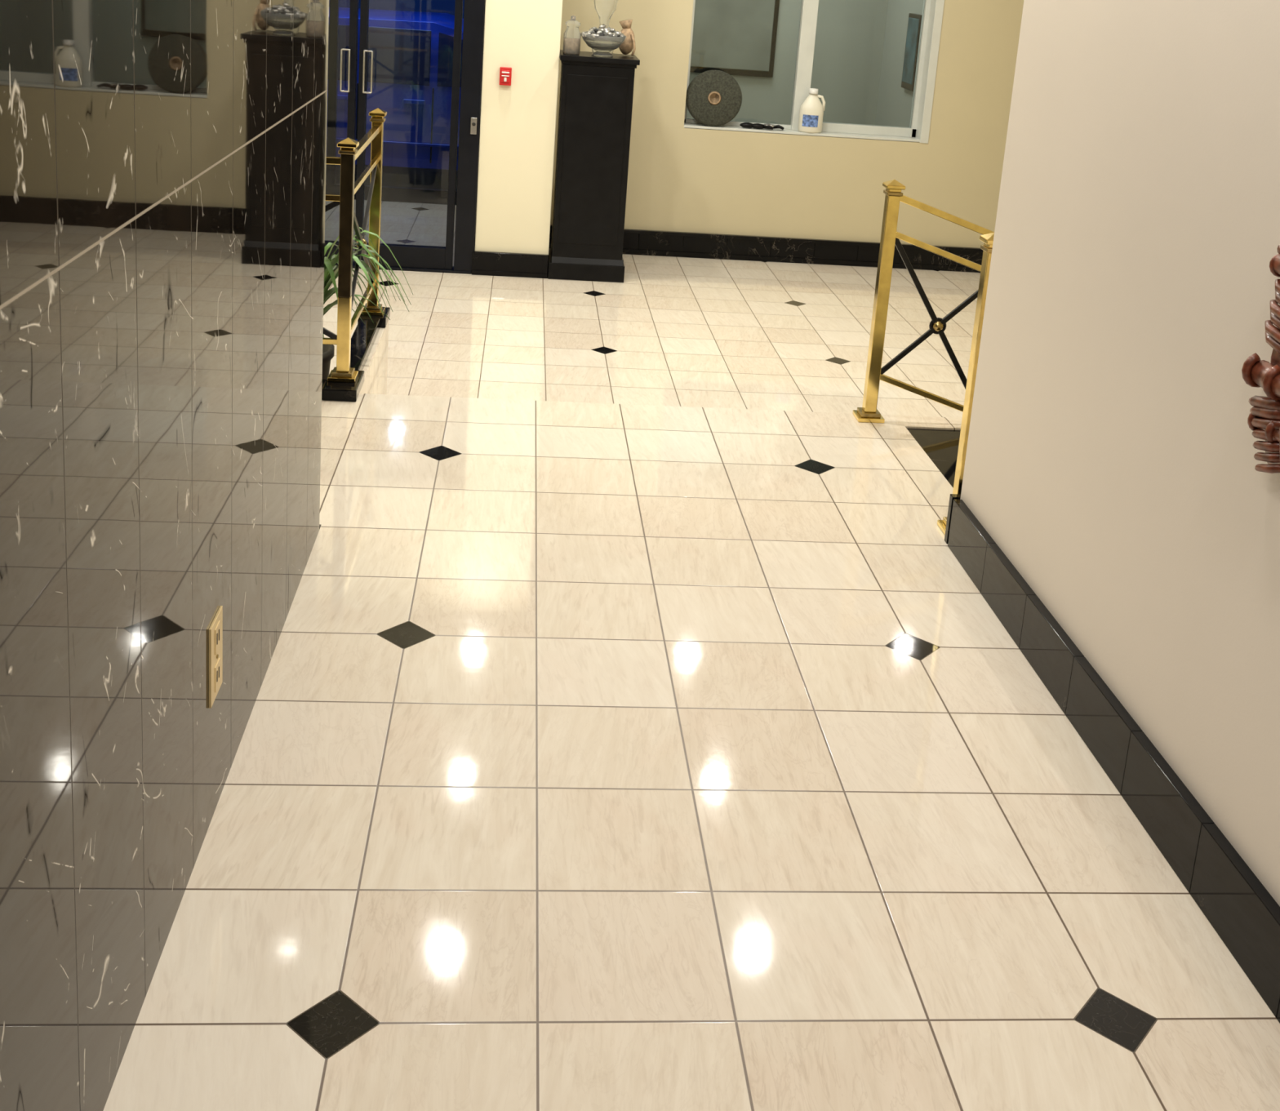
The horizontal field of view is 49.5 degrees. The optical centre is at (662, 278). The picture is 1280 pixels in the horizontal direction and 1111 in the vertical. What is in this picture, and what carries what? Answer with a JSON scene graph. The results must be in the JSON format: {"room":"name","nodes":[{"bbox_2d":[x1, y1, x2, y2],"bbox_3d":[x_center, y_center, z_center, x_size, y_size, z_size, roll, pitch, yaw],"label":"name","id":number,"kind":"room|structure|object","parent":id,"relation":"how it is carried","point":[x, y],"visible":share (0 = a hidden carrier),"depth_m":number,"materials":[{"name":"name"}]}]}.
{"room":"lobby","nodes":[
{"label":"lobby","id":0,"kind":"room"},
{"bbox_2d":[0,0,328,1110],"bbox_3d":[-0.973,0.025,0.820,0.750,2.791,5.466,3,13,-6],"label":"wall","id":1,"kind":"structure","parent":0,"point":[162,162],"depth_m":1.89,"materials":[{"name":"brown stone"}]},
{"bbox_2d":[208,605,222,708],"bbox_3d":[-0.798,0.676,2.484,0.007,0.152,0.092,3,13,-6],"label":"wall outlet","id":2,"kind":"object","parent":1,"relation":"attached to","point":[215,629],"visible":1,"depth_m":2.47,"materials":[{"name":"beige plastic"}]},
{"bbox_2d":[474,0,562,254],"bbox_3d":[-0.878,-1.583,8.745,0.454,3.168,0.991,3,13,-6],"label":"wall column","id":3,"kind":"structure","parent":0,"point":[517,138],"depth_m":8.39,"materials":[{"name":"beige paint"}]},
{"bbox_2d":[322,199,980,417],"bbox_3d":[-0.452,0.195,8.022,6.710,0.093,5.932,3,13,-6],"label":"floor","id":4,"kind":"structure","parent":0,"point":[677,331],"depth_m":7.53,"materials":[{"name":"beige tile"}]},
{"bbox_2d":[321,306,390,401],"bbox_3d":[-1.888,0.425,5.401,1.507,0.419,1.177,3,13,-6],"label":"curb","id":5,"kind":"object","parent":4,"relation":"on","point":[369,340],"visible":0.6,"depth_m":5.45,"materials":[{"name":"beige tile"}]},
{"bbox_2d":[322,107,386,382],"bbox_3d":[-1.599,-0.186,5.268,0.991,0.869,1.098,3,13,-6],"label":"railing","id":6,"kind":"object","parent":5,"relation":"on","point":[350,149],"visible":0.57,"depth_m":4.95,"materials":[{"name":"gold metal"}]},
{"bbox_2d":[322,226,413,379],"bbox_3d":[-1.377,0.240,5.305,0.818,0.894,0.707,3,13,-6],"label":"spider plant","id":7,"kind":"object","parent":4,"relation":"on","point":[331,272],"visible":0.16,"depth_m":5.29,"materials":[{"name":"green plant"}]},
{"bbox_2d":[547,49,639,282],"bbox_3d":[-0.441,-0.701,8.651,0.476,1.374,0.451,3,13,-6],"label":"pedestal","id":8,"kind":"object","parent":4,"relation":"on","point":[596,96],"visible":0.91,"depth_m":8.46,"materials":[{"name":"black paint"}]},
{"bbox_2d":[562,15,581,54],"bbox_3d":[-0.542,-1.463,8.340,0.104,0.232,0.104,3,13,-6],"label":"glass jar","id":9,"kind":"object","parent":8,"relation":"on","point":[572,35],"visible":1,"depth_m":8.30,"materials":[{"name":"clear glass"}]},
{"bbox_2d":[580,23,626,57],"bbox_3d":[-0.359,-1.441,8.394,0.281,0.191,0.281,3,13,-6],"label":"crystal bowl","id":10,"kind":"object","parent":8,"relation":"on","point":[603,40],"visible":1,"depth_m":8.32,"materials":[{"name":"white"}]},
{"bbox_2d":[591,0,617,53],"bbox_3d":[-0.360,-1.588,8.595,0.152,0.387,0.152,3,13,-6],"label":"vase","id":11,"kind":"object","parent":8,"relation":"on","point":[605,9],"visible":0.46,"depth_m":8.53,"materials":[{"name":"clear glass"}]},
{"bbox_2d":[618,19,635,56],"bbox_3d":[-0.221,-1.490,8.576,0.110,0.219,0.122,3,13,-6],"label":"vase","id":12,"kind":"object","parent":8,"relation":"on","point":[626,47],"visible":0.8,"depth_m":8.54,"materials":[{"name":"beige ceramic"}]},
{"bbox_2d":[361,393,962,418],"bbox_3d":[1.028,0.703,5.227,4.267,0.376,0.015,3,13,-6],"label":"step","id":13,"kind":"structure","parent":0,"point":[362,393],"depth_m":5.07,"materials":[{"name":"beige tile"}]},
{"bbox_2d":[103,394,1279,1110],"bbox_3d":[0.124,1.433,1.871,6.704,0.438,6.664,3,13,-6],"label":"floor","id":14,"kind":"structure","parent":0,"point":[588,757],"depth_m":2.62,"materials":[{"name":"beige tile"}]},
{"bbox_2d":[852,179,994,535],"bbox_3d":[1.050,0.203,4.534,0.531,0.906,1.122,3,13,-6],"label":"railing","id":15,"kind":"object","parent":14,"relation":"on","point":[868,412],"visible":0.72,"depth_m":4.97,"materials":[{"name":"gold metal"}]},
{"bbox_2d":[550,0,1023,248],"bbox_3d":[1.124,-1.583,9.397,3.657,3.167,0.207,3,13,-6],"label":"wall","id":16,"kind":"structure","parent":0,"point":[680,179],"depth_m":9.46,"materials":[{"name":"beige paint"}]},
{"bbox_2d":[549,224,982,272],"bbox_3d":[0.986,-0.189,9.585,3.556,0.169,0.041,3,13,-6],"label":"baseboard","id":17,"kind":"structure","parent":16,"relation":"attached to","point":[636,242],"depth_m":9.55,"materials":[{"name":"black stone"}]},
{"bbox_2d":[684,0,944,143],"bbox_3d":[1.030,-1.783,9.330,1.687,1.635,0.198,3,13,-6],"label":"window","id":18,"kind":"structure","parent":16,"relation":"in","point":[918,131],"depth_m":9.45,"materials":[{"name":"white plastic"}]},
{"bbox_2d":[685,69,742,126],"bbox_3d":[0.346,-1.215,9.362,0.378,0.380,0.112,3,13,-6],"label":"wheel","id":19,"kind":"object","parent":18,"relation":"on","point":[713,98],"visible":1,"depth_m":9.33,"materials":[{"name":"grey stone"}]},
{"bbox_2d":[739,122,784,129],"bbox_3d":[0.673,-1.033,9.420,0.304,0.041,0.106,3,13,-6],"label":"gloves","id":20,"kind":"object","parent":18,"relation":"on","point":[748,125],"visible":1,"depth_m":9.39,"materials":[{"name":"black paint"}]},
{"bbox_2d":[797,88,825,133],"bbox_3d":[1.017,-1.142,9.433,0.172,0.299,0.117,3,13,-6],"label":"jug","id":21,"kind":"object","parent":18,"relation":"on","point":[811,110],"visible":1,"depth_m":9.40,"materials":[{"name":"white plastic"}]},
{"bbox_2d":[686,0,924,127],"bbox_3d":[0.557,-1.847,10.231,2.745,3.228,1.632,3,13,-6],"label":"wall","id":22,"kind":"structure","parent":0,"point":[859,51],"depth_m":11.06,"materials":[{"name":"grey paint"}]},
{"bbox_2d":[689,0,779,77],"bbox_3d":[0.541,-2.129,10.887,0.747,1.052,0.046,3,13,-6],"label":"picture frame","id":23,"kind":"object","parent":22,"relation":"attached to","point":[731,37],"visible":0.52,"depth_m":10.92,"materials":[{"name":"black paint"}]},
{"bbox_2d":[901,13,922,91],"bbox_3d":[1.830,-1.660,10.180,0.037,0.549,0.336,3,13,-6],"label":"picture frame","id":24,"kind":"object","parent":22,"relation":"attached to","point":[914,21],"visible":0.85,"depth_m":10.14,"materials":[{"name":"black paint"}]},
{"bbox_2d":[960,0,1279,906],"bbox_3d":[1.237,0.132,1.070,0.104,2.791,5.505,3,13,-6],"label":"wall","id":25,"kind":"structure","parent":0,"point":[1110,460],"depth_m":2.84,"materials":[{"name":"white paint"}]},
{"bbox_2d":[944,493,1279,1022],"bbox_3d":[1.147,1.327,1.355,0.152,0.145,5.529,3,13,-6],"label":"baseboard","id":26,"kind":"structure","parent":25,"relation":"attached to","point":[1243,913],"depth_m":2.76,"materials":[{"name":"black stone"}]},
{"bbox_2d":[1241,244,1279,473],"bbox_3d":[1.027,0.160,2.249,0.066,0.403,0.242,3,13,-6],"label":"wall sculpture","id":27,"kind":"object","parent":25,"relation":"attached to","point":[1264,418],"visible":1,"depth_m":2.32,"materials":[{"name":"brown wood"}]},
{"bbox_3d":[-2.053,-1.802,9.324,1.952,3.168,2.181,3,13,-6],"label":"wall","id":28,"kind":"structure","parent":0,"visible":0},
{"bbox_2d":[325,0,457,204],"bbox_3d":[-2.176,-1.772,10.492,1.769,2.390,0.061,3,13,-6],"label":"frame","id":29,"kind":"object","parent":28,"relation":"attached to","point":[389,193],"visible":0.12,"depth_m":10.62,"materials":[{"name":"black metal"}]},
{"bbox_2d":[324,0,485,274],"bbox_3d":[-1.784,-1.125,8.278,1.391,2.170,0.173,3,13,-6],"label":"door","id":30,"kind":"structure","parent":28,"relation":"in","point":[420,258],"depth_m":8.36,"materials":[{"name":"black metal"}]},
{"bbox_2d":[470,117,477,134],"bbox_3d":[-1.135,-0.917,8.344,0.037,0.101,0.018,3,13,-6],"label":"switch plate","id":31,"kind":"object","parent":30,"relation":"attached to","point":[473,120],"visible":1,"depth_m":8.34,"materials":[{"name":"silver metal"}]},
{"bbox_2d":[499,66,511,85],"bbox_3d":[-0.939,-1.207,8.291,0.070,0.107,0.049,3,13,-6],"label":"alarm pull station","id":32,"kind":"object","parent":28,"relation":"attached to","point":[505,73],"visible":1,"depth_m":8.28,"materials":[{"name":"red plastic"}]},
{"bbox_2d":[471,250,548,278],"bbox_3d":[-0.940,-0.085,8.559,0.467,0.145,0.040,3,13,-6],"label":"baseboard","id":33,"kind":"structure","parent":28,"relation":"attached to","point":[483,263],"depth_m":8.55,"materials":[{"name":"black stone"}]},
{"label":"outside","id":34,"kind":"structure","parent":0,"visible":0},
{"bbox_2d":[325,164,457,190],"bbox_3d":[-3.263,-1.625,15.255,12.200,0.076,9.302,3,13,-6],"label":"ground","id":35,"kind":"structure","parent":34,"point":[393,176],"depth_m":12.17,"materials":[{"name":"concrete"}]},
{"bbox_2d":[326,7,463,169],"bbox_3d":[-2.498,-1.572,11.940,4.468,1.403,1.738,3,13,-6],"label":"car","id":36,"kind":"object","parent":35,"relation":"on","point":[412,51],"visible":0.16,"depth_m":11.13,"materials":[{"name":"blue paint"}]}
]}

